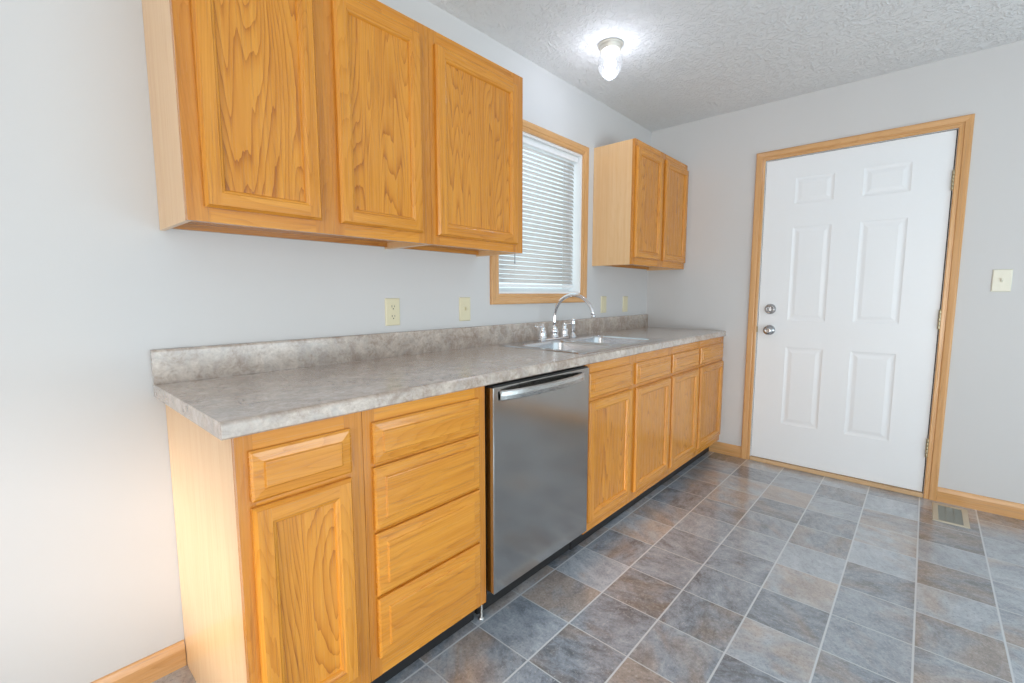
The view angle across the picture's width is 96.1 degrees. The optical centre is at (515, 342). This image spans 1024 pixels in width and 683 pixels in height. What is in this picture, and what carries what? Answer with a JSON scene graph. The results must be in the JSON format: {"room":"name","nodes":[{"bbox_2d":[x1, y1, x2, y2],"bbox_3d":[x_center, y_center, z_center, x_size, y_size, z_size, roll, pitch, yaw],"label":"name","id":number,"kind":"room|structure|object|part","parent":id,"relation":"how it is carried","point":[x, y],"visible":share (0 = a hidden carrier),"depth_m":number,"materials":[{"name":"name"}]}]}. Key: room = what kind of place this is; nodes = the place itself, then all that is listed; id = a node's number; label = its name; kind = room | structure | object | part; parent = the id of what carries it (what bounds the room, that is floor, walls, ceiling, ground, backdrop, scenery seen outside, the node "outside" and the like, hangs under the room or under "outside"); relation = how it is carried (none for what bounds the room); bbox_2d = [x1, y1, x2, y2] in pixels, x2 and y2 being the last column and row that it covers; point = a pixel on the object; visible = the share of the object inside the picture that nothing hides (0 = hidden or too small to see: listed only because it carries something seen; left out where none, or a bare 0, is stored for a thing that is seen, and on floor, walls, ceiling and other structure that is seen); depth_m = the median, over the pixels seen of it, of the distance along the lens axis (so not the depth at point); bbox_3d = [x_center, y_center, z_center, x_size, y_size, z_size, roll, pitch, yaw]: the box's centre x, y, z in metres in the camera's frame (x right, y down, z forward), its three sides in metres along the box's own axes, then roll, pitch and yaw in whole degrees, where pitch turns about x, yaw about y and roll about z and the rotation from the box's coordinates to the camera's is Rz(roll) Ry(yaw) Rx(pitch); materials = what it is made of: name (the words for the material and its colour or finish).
{"room":"kitchen","nodes":[
{"label":"kitchen","id":0,"kind":"room"},
{"bbox_2d":[0,0,651,682],"bbox_3d":[-1.190,-0.177,1.310,0.140,2.437,6.893,5,8,41],"label":"wall","id":1,"kind":"structure","parent":0,"point":[91,283],"depth_m":1.29,"materials":[{"name":"white paint"}]},
{"bbox_2d":[91,639,186,682],"bbox_3d":[-2.195,1.124,0.200,0.013,0.082,3.424,5,8,41],"label":"baseboard","id":2,"kind":"structure","parent":1,"relation":"attached to","point":[159,664],"depth_m":1.40,"materials":[{"name":"brown wood"}]},
{"bbox_2d":[142,0,431,248],"bbox_3d":[-0.672,-0.728,1.492,0.314,0.763,0.767,5,8,41],"label":"upper cabinet","id":3,"kind":"object","parent":1,"relation":"attached to","point":[308,120],"visible":1,"depth_m":1.32,"materials":[{"name":"brown wood"}]},
{"bbox_3d":[-0.690,-0.700,1.252,0.018,0.687,0.305,5,8,41],"label":"door","id":4,"kind":"part","parent":3,"relation":"part of","materials":[{"name":"brown wood"}]},
{"bbox_3d":[-0.694,-0.701,1.256,0.006,0.588,0.206,5,8,41],"label":"door panel","id":5,"kind":"part","parent":3,"relation":"part of","materials":[{"name":"brown wood"}]},
{"bbox_3d":[-0.442,-0.729,1.529,0.018,0.687,0.317,5,8,41],"label":"door","id":6,"kind":"part","parent":3,"relation":"part of","materials":[{"name":"brown wood"}]},
{"bbox_3d":[-0.446,-0.730,1.532,0.006,0.588,0.218,5,8,41],"label":"door panel","id":7,"kind":"part","parent":3,"relation":"part of","materials":[{"name":"brown wood"}]},
{"bbox_2d":[385,298,399,325],"bbox_3d":[-0.521,-0.130,1.958,0.008,0.115,0.071,5,8,41],"label":"wall outlet","id":8,"kind":"object","parent":1,"relation":"attached to","point":[392,305],"visible":1,"depth_m":1.95,"materials":[{"name":"beige plastic"}]},
{"bbox_2d":[390,314,396,319],"bbox_3d":[-0.519,-0.109,1.958,0.002,0.025,0.033,5,8,41],"label":"socket","id":9,"kind":"object","parent":8,"relation":"attached to","point":[392,316],"depth_m":1.96,"materials":[{"name":"beige plastic"}]},
{"bbox_2d":[390,304,396,309],"bbox_3d":[-0.519,-0.150,1.954,0.002,0.025,0.033,5,8,41],"label":"socket","id":10,"kind":"object","parent":8,"relation":"attached to","point":[392,306],"depth_m":1.95,"materials":[{"name":"beige plastic"}]},
{"bbox_2d":[150,314,647,384],"bbox_3d":[0.000,-0.053,2.545,0.018,0.102,3.212,5,8,41],"label":"backsplash","id":11,"kind":"structure","parent":1,"relation":"attached to","point":[170,365],"depth_m":1.77,"materials":[{"name":"laminate"}]},
{"bbox_2d":[394,28,522,256],"bbox_3d":[-0.243,-0.778,1.970,0.314,0.763,0.518,5,8,41],"label":"upper cabinet","id":12,"kind":"object","parent":1,"relation":"attached to","point":[476,103],"visible":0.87,"depth_m":1.84,"materials":[{"name":"brown wood"}]},
{"bbox_3d":[-0.141,-0.760,1.865,0.018,0.681,0.449,5,8,41],"label":"door","id":13,"kind":"part","parent":12,"relation":"part of","materials":[{"name":"brown wood"}]},
{"bbox_3d":[-0.145,-0.760,1.869,0.006,0.582,0.350,5,8,41],"label":"door panel","id":14,"kind":"part","parent":12,"relation":"part of","materials":[{"name":"brown wood"}]},
{"bbox_2d":[459,297,469,320],"bbox_3d":[-0.243,-0.164,2.260,0.017,0.115,0.071,5,8,41],"label":"light switch","id":15,"kind":"object","parent":1,"relation":"attached to","point":[464,302],"visible":1,"depth_m":2.26,"materials":[{"name":"beige plastic"}]},
{"bbox_2d":[490,119,588,304],"bbox_3d":[0.119,-0.727,2.716,0.156,0.987,0.894,5,8,41],"label":"window","id":16,"kind":"structure","parent":1,"relation":"in","point":[498,295],"depth_m":2.92,"materials":[{"name":"brown wood"}]},
{"bbox_3d":[0.087,-0.730,2.745,0.040,0.849,0.756,5,8,41],"label":"sash","id":17,"kind":"part","parent":16,"relation":"part of","materials":[{"name":"white plastic"}]},
{"bbox_2d":[499,136,577,287],"bbox_3d":[0.138,-0.737,2.697,0.050,0.824,0.748,5,8,41],"label":"window blind","id":18,"kind":"object","parent":16,"relation":"attached to","point":[566,158],"visible":0.57,"depth_m":2.73,"materials":[{"name":"white plastic"}]},
{"bbox_3d":[0.129,-0.335,2.734,0.026,0.016,0.720,5,8,41],"label":"rail","id":19,"kind":"part","parent":18,"relation":"part of","materials":[{"name":"white plastic"}]},
{"bbox_3d":[0.140,-0.731,2.707,0.033,0.780,0.002,5,8,41],"label":"ladder cord","id":20,"kind":"part","parent":18,"relation":"part of","materials":[{"name":"white fabric"}]},
{"bbox_3d":[0.284,-0.748,2.867,0.033,0.780,0.002,5,8,41],"label":"ladder cord","id":21,"kind":"part","parent":18,"relation":"part of","materials":[{"name":"white plastic"}]},
{"bbox_2d":[600,296,606,312],"bbox_3d":[0.621,-0.266,3.231,0.009,0.115,0.071,5,8,41],"label":"wall outlet","id":22,"kind":"object","parent":1,"relation":"attached to","point":[603,298],"visible":1,"depth_m":3.22,"materials":[{"name":"beige plastic"}]},
{"bbox_2d":[622,296,627,311],"bbox_3d":[0.828,-0.288,3.462,0.008,0.115,0.071,5,8,41],"label":"wall outlet","id":23,"kind":"object","parent":1,"relation":"attached to","point":[625,298],"visible":1,"depth_m":3.46,"materials":[{"name":"beige plastic"}]},
{"bbox_2d":[592,138,688,270],"bbox_3d":[0.905,-0.913,3.252,0.314,0.763,0.821,5,8,41],"label":"upper cabinet","id":24,"kind":"object","parent":1,"relation":"attached to","point":[640,192],"visible":1,"depth_m":3.00,"materials":[{"name":"brown wood"}]},
{"bbox_3d":[0.871,-0.886,2.992,0.018,0.678,0.365,5,8,41],"label":"door","id":25,"kind":"part","parent":24,"relation":"part of","materials":[{"name":"brown wood"}]},
{"bbox_3d":[0.867,-0.887,2.996,0.006,0.579,0.266,5,8,41],"label":"door panel","id":26,"kind":"part","parent":24,"relation":"part of","materials":[{"name":"brown wood"}]},
{"bbox_3d":[1.001,-0.904,3.167,0.019,0.763,0.821,5,8,41],"label":"frame","id":27,"kind":"part","parent":24,"relation":"part of","materials":[{"name":"brown wood"}]},
{"bbox_3d":[1.152,-0.921,3.306,0.018,0.680,0.381,5,8,41],"label":"door","id":28,"kind":"part","parent":24,"relation":"part of","materials":[{"name":"brown wood"}]},
{"bbox_3d":[1.148,-0.921,3.310,0.006,0.581,0.282,5,8,41],"label":"door panel","id":29,"kind":"part","parent":24,"relation":"part of","materials":[{"name":"brown wood"}]},
{"bbox_2d":[152,451,1023,682],"bbox_3d":[0.205,1.205,0.205,3.880,0.080,6.893,5,8,41],"label":"floor","id":30,"kind":"structure","parent":0,"point":[732,569],"depth_m":1.80,"materials":[{"name":"tile"}]},
{"bbox_2d":[165,404,370,682],"bbox_3d":[-0.723,0.605,1.337,0.628,0.876,0.299,5,8,41],"label":"base cabinet","id":31,"kind":"object","parent":30,"relation":"on","point":[270,528],"visible":0.82,"depth_m":1.13,"materials":[{"name":"brown wood"}]},
{"bbox_3d":[-0.500,0.287,1.095,0.019,0.116,0.237,5,8,41],"label":"drawer","id":32,"kind":"part","parent":31,"relation":"part of","materials":[{"name":"brown wood"}]},
{"bbox_3d":[-0.511,0.576,1.143,0.019,0.778,0.299,5,8,41],"label":"frame","id":33,"kind":"part","parent":31,"relation":"part of","materials":[{"name":"brown wood"}]},
{"bbox_3d":[-0.502,0.635,1.131,0.018,0.556,0.236,5,8,41],"label":"door","id":34,"kind":"part","parent":31,"relation":"part of","materials":[{"name":"brown wood"}]},
{"bbox_3d":[-0.506,0.635,1.134,0.006,0.457,0.137,5,8,41],"label":"door panel","id":35,"kind":"part","parent":31,"relation":"part of","materials":[{"name":"brown wood"}]},
{"bbox_2d":[361,386,485,682],"bbox_3d":[-0.473,0.575,1.616,0.628,0.876,0.451,5,8,41],"label":"base cabinet","id":36,"kind":"object","parent":30,"relation":"on","point":[424,459],"visible":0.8,"depth_m":1.37,"materials":[{"name":"brown wood"}]},
{"bbox_3d":[-0.249,0.256,1.375,0.019,0.115,0.392,5,8,41],"label":"drawer","id":37,"kind":"part","parent":36,"relation":"part of","materials":[{"name":"brown wood"}]},
{"bbox_3d":[-0.249,0.412,1.391,0.019,0.179,0.392,5,8,41],"label":"drawer","id":38,"kind":"part","parent":36,"relation":"part of","materials":[{"name":"brown wood"}]},
{"bbox_3d":[-0.249,0.600,1.411,0.019,0.181,0.392,5,8,41],"label":"drawer","id":39,"kind":"part","parent":36,"relation":"part of","materials":[{"name":"brown wood"}]},
{"bbox_3d":[-0.249,0.788,1.431,0.019,0.178,0.392,5,8,41],"label":"drawer","id":40,"kind":"part","parent":36,"relation":"part of","materials":[{"name":"brown wood"}]},
{"bbox_2d":[475,366,588,620],"bbox_3d":[-0.090,0.538,1.984,0.651,0.872,0.591,5,8,41],"label":"dishwasher","id":41,"kind":"object","parent":30,"relation":"on","point":[536,427],"visible":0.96,"depth_m":1.73,"materials":[{"name":"metal"}]},
{"bbox_2d":[485,386,489,594],"bbox_3d":[-0.120,0.483,2.007,0.568,0.758,0.580,5,8,41],"label":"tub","id":42,"kind":"object","parent":41,"relation":"in","point":[486,387],"depth_m":1.59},
{"bbox_3d":[0.050,0.918,1.900,0.014,0.110,0.584,5,8,41],"label":"toe panel","id":43,"kind":"part","parent":41,"relation":"part of","materials":[{"name":"black plastic"}]},
{"bbox_3d":[0.129,0.163,1.734,0.046,0.035,0.510,5,8,41],"label":"handle","id":44,"kind":"part","parent":41,"relation":"part of","materials":[{"name":"metal"}]},
{"bbox_2d":[569,347,670,549],"bbox_3d":[0.380,0.475,2.567,0.628,0.876,0.891,5,8,41],"label":"base cabinet","id":45,"kind":"object","parent":30,"relation":"on","point":[630,396],"visible":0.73,"depth_m":2.30,"materials":[{"name":"brown wood"}]},
{"bbox_3d":[0.455,0.527,2.198,0.018,0.558,0.389,5,8,41],"label":"door","id":46,"kind":"part","parent":45,"relation":"part of","materials":[{"name":"brown wood"}]},
{"bbox_3d":[0.451,0.526,2.202,0.006,0.459,0.290,5,8,41],"label":"door panel","id":47,"kind":"part","parent":45,"relation":"part of","materials":[{"name":"brown wood"}]},
{"bbox_3d":[0.455,0.178,2.161,0.019,0.112,0.389,5,8,41],"label":"drawer","id":48,"kind":"part","parent":45,"relation":"part of","materials":[{"name":"brown wood"}]},
{"bbox_3d":[0.756,0.493,2.534,0.018,0.554,0.419,5,8,41],"label":"door","id":49,"kind":"part","parent":45,"relation":"part of","materials":[{"name":"brown wood"}]},
{"bbox_3d":[0.755,0.143,2.496,0.019,0.110,0.419,5,8,41],"label":"drawer","id":50,"kind":"part","parent":45,"relation":"part of","materials":[{"name":"brown wood"}]},
{"bbox_3d":[0.752,0.493,2.538,0.006,0.455,0.320,5,8,41],"label":"door panel","id":51,"kind":"part","parent":45,"relation":"part of","materials":[{"name":"brown wood"}]},
{"bbox_2d":[655,336,723,488],"bbox_3d":[0.987,0.404,3.244,0.628,0.876,0.930,5,8,41],"label":"base cabinet","id":52,"kind":"object","parent":30,"relation":"on","point":[696,375],"visible":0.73,"depth_m":2.97,"materials":[{"name":"brown wood"}]},
{"bbox_2d":[150,314,725,440],"bbox_3d":[0.227,-0.013,2.346,0.625,0.140,3.212,5,8,41],"label":"countertop","id":53,"kind":"structure","parent":52,"relation":"on","point":[229,391],"depth_m":1.53,"materials":[{"name":"laminate"}]},
{"bbox_2d":[534,293,595,340],"bbox_3d":[0.315,-0.142,2.571,0.303,0.265,0.344,5,8,41],"label":"faucet","id":54,"kind":"object","parent":53,"relation":"on","point":[542,336],"visible":1,"depth_m":2.61,"materials":[{"name":"silver metal"}]},
{"bbox_3d":[0.153,-0.062,2.585,0.052,0.081,0.052,5,8,41],"label":"handle","id":55,"kind":"part","parent":54,"relation":"part of","materials":[{"name":"silver metal"}]},
{"bbox_3d":[0.223,-0.025,2.668,0.054,0.011,0.270,5,8,41],"label":"deck plate","id":56,"kind":"part","parent":54,"relation":"part of","materials":[{"name":"silver metal"}]},
{"bbox_3d":[0.225,-0.065,2.666,0.053,0.070,0.053,5,8,41],"label":"spout","id":57,"kind":"part","parent":54,"relation":"part of","materials":[{"name":"silver metal"}]},
{"bbox_3d":[0.291,-0.079,2.739,0.052,0.081,0.052,5,8,41],"label":"handle","id":58,"kind":"part","parent":54,"relation":"part of","materials":[{"name":"silver metal"}]},
{"bbox_3d":[0.324,-0.180,2.565,0.285,0.188,0.027,5,8,41],"label":"spout","id":59,"kind":"part","parent":54,"relation":"part of","materials":[{"name":"silver metal"}]},
{"bbox_2d":[498,334,661,353],"bbox_3d":[0.377,0.084,2.536,0.543,0.178,0.850,5,8,41],"label":"sink","id":60,"kind":"object","parent":53,"relation":"in","point":[583,343],"visible":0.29,"depth_m":2.53,"materials":[{"name":"metal"}]},
{"bbox_3d":[0.269,0.103,2.355,0.395,0.178,0.338,5,8,41],"label":"bowl","id":61,"kind":"part","parent":60,"relation":"part of","materials":[{"name":"metal"}]},
{"bbox_2d":[569,318,576,336],"bbox_3d":[0.351,-0.091,2.806,0.046,0.113,0.046,5,8,41],"label":"sprayer","id":62,"kind":"object","parent":60,"relation":"on","point":[573,322],"visible":0.99,"depth_m":2.79,"materials":[{"name":"silver metal"}]},
{"bbox_3d":[0.534,0.072,2.650,0.395,0.178,0.374,5,8,41],"label":"bowl","id":63,"kind":"part","parent":60,"relation":"part of","materials":[{"name":"metal"}]},
{"bbox_3d":[1.053,0.458,2.865,0.018,0.555,0.408,5,8,41],"label":"door","id":64,"kind":"part","parent":52,"relation":"part of","materials":[{"name":"brown wood"}]},
{"bbox_3d":[1.049,0.457,2.869,0.006,0.456,0.309,5,8,41],"label":"door panel","id":65,"kind":"part","parent":52,"relation":"part of","materials":[{"name":"brown wood"}]},
{"bbox_3d":[1.052,0.109,2.826,0.019,0.109,0.409,5,8,41],"label":"drawer","id":66,"kind":"part","parent":52,"relation":"part of","materials":[{"name":"brown wood"}]},
{"bbox_3d":[1.359,0.423,3.207,0.018,0.553,0.440,5,8,41],"label":"door","id":67,"kind":"part","parent":52,"relation":"part of","materials":[{"name":"brown wood"}]},
{"bbox_3d":[1.355,0.422,3.211,0.006,0.454,0.341,5,8,41],"label":"door panel","id":68,"kind":"part","parent":52,"relation":"part of","materials":[{"name":"brown wood"}]},
{"bbox_3d":[1.356,0.073,3.166,0.019,0.109,0.438,5,8,41],"label":"drawer","id":69,"kind":"part","parent":52,"relation":"part of","materials":[{"name":"brown wood"}]},
{"bbox_2d":[932,502,969,528],"bbox_3d":[2.331,0.923,2.467,0.143,0.005,0.269,5,8,41],"label":"floor vent","id":70,"kind":"object","parent":30,"relation":"in","point":[947,514],"visible":1,"depth_m":2.46,"materials":[{"name":"beige metal"}]},
{"bbox_2d":[427,0,1023,131],"bbox_3d":[0.205,-1.308,-0.061,3.880,0.100,6.893,5,8,41],"label":"ceiling","id":71,"kind":"structure","parent":0,"point":[684,61],"depth_m":2.30,"materials":[{"name":"white paint"}]},
{"bbox_2d":[598,38,622,80],"bbox_3d":[0.482,-1.424,2.341,0.128,0.172,0.128,5,8,41],"label":"ceiling light","id":72,"kind":"object","parent":71,"relation":"attached to","point":[609,47],"visible":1,"depth_m":2.32,"materials":[{"name":"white glass"}]},
{"bbox_3d":[0.482,-1.430,2.341,0.058,0.092,0.058,5,8,41],"label":"bulb","id":73,"kind":"part","parent":72,"relation":"part of","materials":[{"name":"white glass"}]},
{"bbox_2d":[646,40,1023,503],"bbox_3d":[2.505,-0.306,2.533,3.740,2.437,0.140,5,8,41],"label":"wall","id":74,"kind":"structure","parent":0,"point":[982,451],"depth_m":2.56,"materials":[{"name":"white paint"}]},
{"bbox_2d":[750,455,922,497],"bbox_3d":[2.069,0.853,3.036,0.930,0.026,0.154,5,8,41],"label":"trim","id":75,"kind":"structure","parent":74,"relation":"attached to","point":[754,458],"depth_m":2.93,"materials":[{"name":"brown wood"}]},
{"bbox_2d":[751,129,957,491],"bbox_3d":[2.023,-0.167,2.873,0.935,2.035,0.114,5,8,41],"label":"door","id":76,"kind":"structure","parent":74,"relation":"in","point":[854,244],"depth_m":2.83,"materials":[{"name":"white paint"}]},
{"bbox_2d":[741,114,974,500],"bbox_3d":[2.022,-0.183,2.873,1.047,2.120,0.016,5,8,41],"label":"trim","id":77,"kind":"structure","parent":74,"relation":"attached to","point":[965,123],"depth_m":2.61,"materials":[{"name":"brown wood"}]},
{"bbox_2d":[709,441,1023,519],"bbox_3d":[2.605,0.885,2.466,3.055,0.082,0.013,5,8,41],"label":"baseboard","id":78,"kind":"structure","parent":74,"relation":"attached to","point":[949,496],"depth_m":2.54,"materials":[{"name":"brown wood"}]},
{"bbox_2d":[991,269,1012,291],"bbox_3d":[2.535,-0.323,2.397,0.073,0.115,0.017,5,8,41],"label":"light switch","id":79,"kind":"object","parent":74,"relation":"attached to","point":[1001,278],"visible":1,"depth_m":2.40,"materials":[{"name":"beige plastic"}]}
]}

